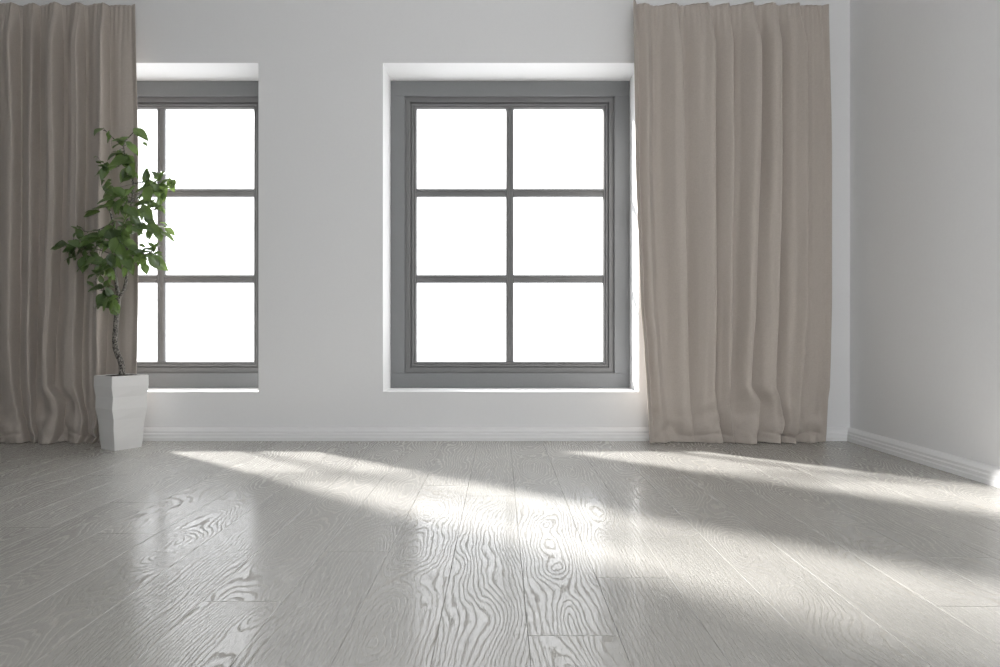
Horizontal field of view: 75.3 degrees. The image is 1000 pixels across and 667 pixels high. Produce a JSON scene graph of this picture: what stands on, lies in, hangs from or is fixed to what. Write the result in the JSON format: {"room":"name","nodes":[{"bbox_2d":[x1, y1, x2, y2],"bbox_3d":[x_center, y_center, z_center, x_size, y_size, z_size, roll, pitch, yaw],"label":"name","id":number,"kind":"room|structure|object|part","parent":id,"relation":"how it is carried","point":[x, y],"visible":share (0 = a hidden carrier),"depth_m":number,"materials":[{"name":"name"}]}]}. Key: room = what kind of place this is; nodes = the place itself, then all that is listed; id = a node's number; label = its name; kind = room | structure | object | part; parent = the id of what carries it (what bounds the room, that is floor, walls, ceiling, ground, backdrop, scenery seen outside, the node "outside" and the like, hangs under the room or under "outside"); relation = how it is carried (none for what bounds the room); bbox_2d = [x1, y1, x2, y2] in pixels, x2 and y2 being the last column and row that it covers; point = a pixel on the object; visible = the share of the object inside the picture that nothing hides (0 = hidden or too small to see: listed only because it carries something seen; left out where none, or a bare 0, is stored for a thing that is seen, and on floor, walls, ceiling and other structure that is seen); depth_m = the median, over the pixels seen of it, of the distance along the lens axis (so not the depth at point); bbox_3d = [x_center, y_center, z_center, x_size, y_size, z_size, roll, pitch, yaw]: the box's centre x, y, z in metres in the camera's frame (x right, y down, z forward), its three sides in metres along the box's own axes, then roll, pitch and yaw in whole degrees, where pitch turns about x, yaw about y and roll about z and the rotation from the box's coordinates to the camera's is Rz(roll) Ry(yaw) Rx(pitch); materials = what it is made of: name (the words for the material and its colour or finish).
{"room":"empty living room","nodes":[
{"label":"empty living room","id":0,"kind":"room"},
{"bbox_2d":[0,0,849,426],"bbox_3d":[-2.170,-0.843,4.180,9.060,3.000,0.360,0,0,0],"label":"wall","id":1,"kind":"structure","parent":0,"point":[324,71],"depth_m":4.00,"materials":[{"name":"white paint"}]},
{"bbox_2d":[137,81,257,387],"bbox_3d":[-2.266,-0.655,4.319,1.578,2.028,0.078,0,0,0],"label":"window","id":2,"kind":"structure","parent":1,"relation":"in","point":[161,96],"depth_m":4.32,"materials":[{"name":"grey paint"}]},
{"bbox_3d":[-2.266,0.310,4.319,1.578,0.097,0.078,0,0,0],"label":"frame sill","id":3,"kind":"part","parent":2,"relation":"part of","materials":[{"name":"grey paint"}]},
{"bbox_2d":[143,427,849,440],"bbox_3d":[-2.170,0.618,3.980,8.660,0.078,0.040,0,0,0],"label":"baseboard","id":4,"kind":"structure","parent":1,"relation":"attached to","point":[149,433],"depth_m":3.97,"materials":[{"name":"white paint"}]},
{"bbox_2d":[391,81,629,387],"bbox_3d":[0.067,-0.655,4.319,1.578,2.028,0.078,0,0,0],"label":"window","id":5,"kind":"structure","parent":1,"relation":"in","point":[407,97],"depth_m":4.29,"materials":[{"name":"grey paint"}]},
{"bbox_3d":[0.067,0.310,4.319,1.578,0.097,0.078,0,0,0],"label":"frame sill","id":6,"kind":"part","parent":5,"relation":"part of","materials":[{"name":"grey paint"}]},
{"bbox_2d":[0,441,999,666],"bbox_3d":[-2.170,0.707,1.555,9.060,0.100,5.610,0,0,0],"label":"floor","id":7,"kind":"structure","parent":0,"point":[155,553],"depth_m":1.94,"materials":[{"name":"grey wood"}]},
{"bbox_2d":[0,2,137,444],"bbox_3d":[-2.785,-0.665,3.875,1.212,2.642,0.134,0,0,1],"label":"curtain","id":8,"kind":"object","parent":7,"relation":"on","point":[68,72],"visible":0.86,"depth_m":3.89,"materials":[{"name":"beige fabric"}]},
{"bbox_2d":[50,128,175,450],"bbox_3d":[-2.183,-0.258,3.709,0.692,1.830,0.314,0,0,0],"label":"potted tree","id":9,"kind":"object","parent":7,"relation":"on","point":[121,398],"visible":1,"depth_m":3.65,"materials":[{"name":"green plant"}]},
{"bbox_3d":[-2.176,0.448,3.725,0.204,0.419,0.204,0,0,34],"label":"planter","id":10,"kind":"part","parent":9,"relation":"part of","materials":[{"name":"white ceramic"}]},
{"bbox_2d":[633,0,831,444],"bbox_3d":[1.393,-0.665,3.875,1.212,2.642,0.134,0,0,1],"label":"curtain","id":11,"kind":"object","parent":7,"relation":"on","point":[733,116],"visible":1,"depth_m":3.88,"materials":[{"name":"beige fabric"}]},
{"bbox_2d":[850,0,999,466],"bbox_3d":[2.260,-0.843,1.500,0.200,3.000,5.000,0,0,0],"label":"wall","id":12,"kind":"structure","parent":0,"point":[925,74],"depth_m":3.29,"materials":[{"name":"white paint"}]},
{"bbox_2d":[847,427,999,487],"bbox_3d":[2.140,0.618,1.500,0.040,0.078,5.000,0,0,0],"label":"baseboard","id":13,"kind":"structure","parent":12,"relation":"attached to","point":[984,473],"depth_m":3.21,"materials":[{"name":"white paint"}]}
]}

